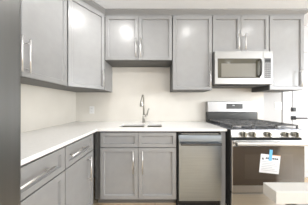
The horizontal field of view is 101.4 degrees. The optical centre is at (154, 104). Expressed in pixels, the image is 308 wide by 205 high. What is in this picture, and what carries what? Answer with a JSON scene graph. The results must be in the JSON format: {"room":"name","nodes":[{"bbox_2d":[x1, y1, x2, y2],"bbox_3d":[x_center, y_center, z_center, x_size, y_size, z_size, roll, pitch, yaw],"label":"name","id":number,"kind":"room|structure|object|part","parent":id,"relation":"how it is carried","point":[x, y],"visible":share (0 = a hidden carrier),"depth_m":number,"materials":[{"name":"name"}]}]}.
{"room":"kitchen","nodes":[
{"label":"kitchen","id":0,"kind":"room"},
{"bbox_2d":[92,26,307,177],"bbox_3d":[1.655,-0.050,2.100,6.090,2.460,0.100,0,0,0],"label":"wall","id":1,"kind":"structure","parent":0,"point":[270,114],"depth_m":2.05,"materials":[{"name":"white paint"}]},
{"bbox_2d":[40,0,111,91],"bbox_3d":[-0.973,-0.713,1.705,0.607,1.015,0.664,0,0,0],"label":"upper cabinet","id":2,"kind":"object","parent":1,"relation":"attached to","point":[88,70],"visible":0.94,"depth_m":1.54,"materials":[{"name":"grey wood"}]},
{"bbox_3d":[-0.824,-0.713,1.549,0.019,1.007,0.425,0,0,38],"label":"door","id":3,"kind":"part","parent":2,"relation":"part of","materials":[{"name":"grey paint"}]},
{"bbox_3d":[-0.690,-0.713,1.886,0.002,1.014,0.302,0,0,0],"label":"panel","id":4,"kind":"part","parent":2,"relation":"part of","materials":[{"name":"grey paint"}]},
{"bbox_2d":[89,106,93,113],"bbox_3d":[-1.020,0.080,2.033,0.075,0.118,0.009,0,0,0],"label":"wall outlet","id":5,"kind":"object","parent":1,"relation":"attached to","point":[91,108],"visible":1,"depth_m":2.03,"materials":[{"name":"white plastic"}]},
{"bbox_2d":[105,16,171,66],"bbox_3d":[-0.226,-0.915,1.856,0.922,0.610,0.362,0,0,0],"label":"upper cabinet","id":6,"kind":"object","parent":1,"relation":"attached to","point":[130,41],"visible":1,"depth_m":1.73,"materials":[{"name":"grey wood"}]},
{"bbox_3d":[-0.452,-0.915,1.724,0.449,0.602,0.019,0,0,0],"label":"door","id":7,"kind":"part","parent":6,"relation":"part of","materials":[{"name":"grey paint"}]},
{"bbox_3d":[0.004,-0.915,1.724,0.455,0.602,0.019,0,0,0],"label":"door","id":8,"kind":"part","parent":6,"relation":"part of","materials":[{"name":"grey paint"}]},
{"bbox_2d":[76,67,263,121],"bbox_3d":[0.239,-0.170,2.044,3.034,0.900,0.012,0,0,0],"label":"backsplash","id":9,"kind":"structure","parent":1,"relation":"attached to","point":[129,84],"depth_m":2.04,"materials":[{"name":"beige paint"}]},
{"bbox_2d":[170,16,211,91],"bbox_3d":[0.510,-0.713,1.856,0.539,1.015,0.362,0,0,0],"label":"upper cabinet","id":10,"kind":"object","parent":1,"relation":"attached to","point":[191,64],"visible":0.98,"depth_m":1.73,"materials":[{"name":"grey wood"}]},
{"bbox_2d":[79,0,307,15],"bbox_3d":[0.425,-1.251,1.593,3.433,0.056,1.090,0,0,-22],"label":"trim","id":11,"kind":"structure","parent":1,"relation":"attached to","point":[106,12],"depth_m":1.70,"materials":[{"name":"grey paint"}]},
{"bbox_2d":[212,16,268,52],"bbox_3d":[1.170,-0.968,1.856,0.768,0.505,0.362,0,0,0],"label":"upper cabinet","id":12,"kind":"object","parent":1,"relation":"attached to","point":[229,33],"visible":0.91,"depth_m":1.73,"materials":[{"name":"grey wood"}]},
{"bbox_3d":[0.979,-0.968,1.724,0.379,0.497,0.019,0,0,0],"label":"door","id":13,"kind":"part","parent":12,"relation":"part of","materials":[{"name":"grey paint"}]},
{"bbox_3d":[1.214,-0.850,1.695,0.012,0.220,0.040,0,0,0],"label":"handle","id":14,"kind":"part","parent":12,"relation":"part of","materials":[{"name":"silver metal"}]},
{"bbox_3d":[1.361,-0.968,1.724,0.379,0.497,0.019,0,0,0],"label":"door","id":15,"kind":"part","parent":12,"relation":"part of","materials":[{"name":"grey paint"}]},
{"bbox_2d":[212,51,272,87],"bbox_3d":[1.170,-0.486,1.820,0.764,0.446,0.430,0,0,0],"label":"microwave oven","id":16,"kind":"object","parent":1,"relation":"attached to","point":[230,69],"visible":0.98,"depth_m":1.66,"materials":[{"name":"grey metal"}]},
{"bbox_3d":[1.363,-0.483,1.631,0.020,0.236,0.053,0,0,0],"label":"handle","id":17,"kind":"part","parent":16,"relation":"part of","materials":[{"name":"grey metal"}]},
{"bbox_3d":[1.488,-0.492,1.673,0.129,0.434,0.031,0,0,0],"label":"control panel","id":18,"kind":"part","parent":16,"relation":"part of","materials":[{"name":"silver metal"}]},
{"bbox_2d":[251,16,303,91],"bbox_3d":[1.795,-0.713,1.856,0.470,1.015,0.362,0,0,0],"label":"upper cabinet","id":19,"kind":"object","parent":1,"relation":"attached to","point":[286,33],"visible":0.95,"depth_m":1.73,"materials":[{"name":"grey wood"}]},
{"bbox_3d":[1.796,-0.713,1.724,0.466,1.007,0.019,0,0,0],"label":"door","id":20,"kind":"part","parent":19,"relation":"part of","materials":[{"name":"grey paint"}]},
{"bbox_3d":[1.962,-0.360,1.695,0.012,0.250,0.040,0,0,0],"label":"handle","id":21,"kind":"part","parent":19,"relation":"part of","materials":[{"name":"silver metal"}]},
{"bbox_2d":[282,48,307,122],"bbox_3d":[2.550,0.128,2.040,0.970,2.105,0.020,0,0,0],"label":"trim","id":22,"kind":"structure","parent":1,"relation":"attached to","point":[284,94],"depth_m":2.04,"materials":[{"name":"white paint"}]},
{"bbox_2d":[287,52,307,176],"bbox_3d":[2.550,0.161,2.015,0.820,2.022,0.070,0,0,0],"label":"door","id":23,"kind":"structure","parent":1,"relation":"in","point":[297,101],"depth_m":2.04,"materials":[{"name":"white paint"}]},
{"bbox_3d":[2.300,0.208,2.009,0.204,0.066,0.058,0,0,0],"label":"lever handle","id":24,"kind":"part","parent":23,"relation":"part of","materials":[{"name":"black plastic"}]},
{"bbox_3d":[2.550,-0.315,2.034,0.660,0.870,0.008,0,0,0],"label":"panel","id":25,"kind":"part","parent":23,"relation":"part of","materials":[{"name":"white paint"}]},
{"bbox_3d":[2.550,0.630,2.034,0.660,0.860,0.008,0,0,0],"label":"panel","id":26,"kind":"part","parent":23,"relation":"part of","materials":[{"name":"white paint"}]},
{"bbox_2d":[93,0,307,25],"bbox_3d":[1.655,-1.310,-0.150,6.090,0.060,4.600,0,0,0],"label":"ceiling","id":27,"kind":"structure","parent":0,"point":[107,4],"depth_m":1.60,"materials":[{"name":"white paint"}]},
{"bbox_2d":[93,178,307,204],"bbox_3d":[1.655,1.210,-0.150,6.090,0.060,4.600,0,0,0],"label":"floor","id":28,"kind":"structure","parent":0,"point":[95,201],"depth_m":1.51,"materials":[{"name":"brown wood"}]},
{"bbox_2d":[0,0,20,204],"bbox_3d":[-0.841,0.285,0.002,0.831,1.790,0.924,0,0,0],"label":"refrigerator","id":29,"kind":"object","parent":28,"relation":"on","point":[10,10],"visible":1,"depth_m":0.42,"materials":[{"name":"metal"}]},
{"bbox_2d":[21,147,64,204],"bbox_3d":[-0.950,0.738,0.702,0.650,0.885,0.466,0,0,0],"label":"base cabinet","id":30,"kind":"object","parent":28,"relation":"on","point":[42,178],"visible":0.65,"depth_m":0.77,"materials":[{"name":"grey wood"}]},
{"bbox_3d":[-0.645,0.390,0.665,0.040,0.012,0.260,0,0,0],"label":"handle","id":31,"kind":"part","parent":30,"relation":"part of","materials":[{"name":"silver metal"}]},
{"bbox_3d":[-0.674,0.774,0.702,0.019,0.579,0.458,0,0,0],"label":"door","id":32,"kind":"part","parent":30,"relation":"part of","materials":[{"name":"grey paint"}]},
{"bbox_2d":[21,121,226,164],"bbox_3d":[-0.237,0.279,1.253,2.080,0.028,1.570,0,0,0],"label":"countertop","id":33,"kind":"structure","parent":30,"relation":"on","point":[35,144],"depth_m":1.40,"materials":[{"name":"white stone"}]},
{"bbox_2d":[122,126,160,126],"bbox_3d":[-0.180,0.387,1.645,0.548,0.186,0.278,0,0,0],"label":"sink","id":34,"kind":"object","parent":33,"relation":"in","point":[122,126],"visible":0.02,"depth_m":1.78,"materials":[{"name":"silver metal"}]},
{"bbox_2d":[140,95,149,122],"bbox_3d":[-0.170,0.059,1.765,0.112,0.412,0.228,0,0,23],"label":"kitchen faucet","id":35,"kind":"object","parent":33,"relation":"on","point":[142,104],"visible":0.98,"depth_m":1.83,"materials":[{"name":"silver metal"}]},
{"bbox_3d":[-0.171,-0.006,1.769,0.025,0.282,0.185,0,0,3],"label":"spout","id":36,"kind":"part","parent":35,"relation":"part of","materials":[{"name":"silver metal"}]},
{"bbox_2d":[63,134,92,204],"bbox_3d":[-0.950,0.738,1.151,0.650,0.885,0.427,0,0,0],"label":"base cabinet","id":37,"kind":"object","parent":28,"relation":"on","point":[78,170],"visible":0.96,"depth_m":1.14,"materials":[{"name":"grey wood"}]},
{"bbox_3d":[-0.674,0.395,1.151,0.019,0.165,0.419,0,0,0],"label":"drawer","id":38,"kind":"part","parent":37,"relation":"part of","materials":[{"name":"grey paint"}]},
{"bbox_3d":[-0.645,0.390,1.075,0.040,0.012,0.230,0,0,0],"label":"handle","id":39,"kind":"part","parent":37,"relation":"part of","materials":[{"name":"silver metal"}]},
{"bbox_3d":[-0.645,0.635,1.250,0.040,0.250,0.012,0,0,0],"label":"handle","id":40,"kind":"part","parent":37,"relation":"part of","materials":[{"name":"silver metal"}]},
{"bbox_2d":[95,131,175,202],"bbox_3d":[-0.221,0.738,1.709,0.927,0.885,0.657,0,0,0],"label":"base cabinet","id":41,"kind":"object","parent":28,"relation":"on","point":[131,166],"visible":0.94,"depth_m":1.44,"materials":[{"name":"grey wood"}]},
{"bbox_3d":[-0.405,0.774,1.429,0.426,0.579,0.019,0,0,0],"label":"door","id":42,"kind":"part","parent":41,"relation":"part of","materials":[{"name":"grey paint"}]},
{"bbox_3d":[0.026,0.774,1.429,0.426,0.579,0.019,0,0,0],"label":"door","id":43,"kind":"part","parent":41,"relation":"part of","materials":[{"name":"grey paint"}]},
{"bbox_2d":[175,131,221,204],"bbox_3d":[0.494,0.738,1.688,0.492,0.884,0.665,0,0,0],"label":"dishwasher","id":44,"kind":"object","parent":28,"relation":"on","point":[198,153],"visible":0.99,"depth_m":1.40,"materials":[{"name":"silver metal"}]},
{"bbox_3d":[0.502,0.322,1.427,0.473,0.020,0.025,0,0,0],"label":"control panel","id":45,"kind":"part","parent":44,"relation":"part of","materials":[{"name":"black plastic"}]},
{"bbox_3d":[0.502,0.428,1.377,0.444,0.024,0.045,0,0,0],"label":"handle","id":46,"kind":"part","parent":44,"relation":"part of","materials":[{"name":"grey metal"}]},
{"bbox_2d":[220,131,224,204],"bbox_3d":[0.772,0.737,1.730,0.056,0.886,0.600,0,0,0],"label":"filler panel","id":47,"kind":"object","parent":28,"relation":"on","point":[222,202],"visible":0.03,"depth_m":1.43,"materials":[{"name":"grey paint"}]},
{"bbox_2d":[206,101,307,204],"bbox_3d":[1.199,0.562,1.650,0.778,1.235,0.740,0,0,0],"label":"gas range","id":48,"kind":"object","parent":28,"relation":"on","point":[247,137],"visible":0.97,"depth_m":1.34,"materials":[{"name":"silver metal"}]},
{"bbox_2d":[209,122,303,129],"bbox_3d":[1.199,0.262,1.641,0.772,0.008,0.598,0,0,0],"label":"cooktop","id":49,"kind":"object","parent":48,"relation":"in","point":[228,127],"depth_m":1.41,"materials":[{"name":"black metal"}]},
{"bbox_3d":[1.199,1.032,1.349,0.764,0.185,0.021,0,0,0],"label":"storage drawer","id":50,"kind":"part","parent":48,"relation":"part of","materials":[{"name":"metal"}]},
{"bbox_3d":[1.199,0.305,1.347,0.772,0.076,0.025,0,0,0],"label":"control panel","id":51,"kind":"part","parent":48,"relation":"part of","materials":[{"name":"silver metal"}]},
{"bbox_3d":[1.199,0.651,1.345,0.764,0.552,0.029,0,0,0],"label":"oven door","id":52,"kind":"part","parent":48,"relation":"part of","materials":[{"name":"glass"}]},
{"bbox_3d":[1.198,0.641,1.329,0.755,0.414,0.002,0,0,0],"label":"door glass","id":53,"kind":"part","parent":48,"relation":"part of","materials":[{"name":"brown glass"}]},
{"bbox_3d":[1.195,0.308,1.323,0.060,0.060,0.054,0,0,0],"label":"knob","id":54,"kind":"part","parent":48,"relation":"part of","materials":[{"name":"silver metal"}]},
{"bbox_2d":[259,150,280,173],"bbox_3d":[1.207,0.599,1.324,0.227,0.259,0.003,0,0,0],"label":"paper notice","id":55,"kind":"object","parent":48,"relation":"attached to","point":[269,163],"visible":1,"depth_m":1.32,"materials":[{"name":"white paper"}]},
{"bbox_3d":[1.199,0.401,1.306,0.748,0.042,0.048,0,0,0],"label":"handle","id":56,"kind":"part","parent":48,"relation":"part of","materials":[{"name":"silver metal"}]},
{"bbox_3d":[1.483,0.308,1.323,0.060,0.060,0.054,0,0,0],"label":"knob","id":57,"kind":"part","parent":48,"relation":"part of","materials":[{"name":"silver metal"}]},
{"bbox_2d":[263,182,307,204],"bbox_3d":[1.256,0.870,0.864,0.947,0.620,0.100,0,0,0],"label":"countertop","id":58,"kind":"structure","parent":28,"relation":"on","point":[287,193],"depth_m":0.83,"materials":[{"name":"white stone"},{"name":"white paint"}]},
{"bbox_3d":[-1.340,-0.050,-0.150,0.100,2.460,4.400,0,0,0],"label":"wall","id":59,"kind":"structure","parent":0,"visible":0},
{"bbox_2d":[21,0,66,85],"bbox_3d":[-1.096,-0.713,0.920,0.362,1.015,0.905,0,0,0],"label":"upper cabinet","id":60,"kind":"object","parent":59,"relation":"attached to","point":[43,22],"visible":0.77,"depth_m":1.11,"materials":[{"name":"grey wood"}]},
{"bbox_3d":[-0.935,-0.360,0.874,0.040,0.250,0.012,0,0,0],"label":"handle","id":61,"kind":"part","parent":60,"relation":"part of","materials":[{"name":"silver metal"}]},
{"bbox_3d":[-0.935,-0.360,0.932,0.040,0.250,0.012,0,0,0],"label":"handle","id":62,"kind":"part","parent":60,"relation":"part of","materials":[{"name":"silver metal"}]},
{"bbox_2d":[21,84,75,132],"bbox_3d":[-1.284,0.020,1.258,0.012,0.520,1.582,0,0,0],"label":"backsplash","id":63,"kind":"structure","parent":59,"relation":"attached to","point":[41,107],"depth_m":1.47,"materials":[{"name":"beige paint"}]}
]}

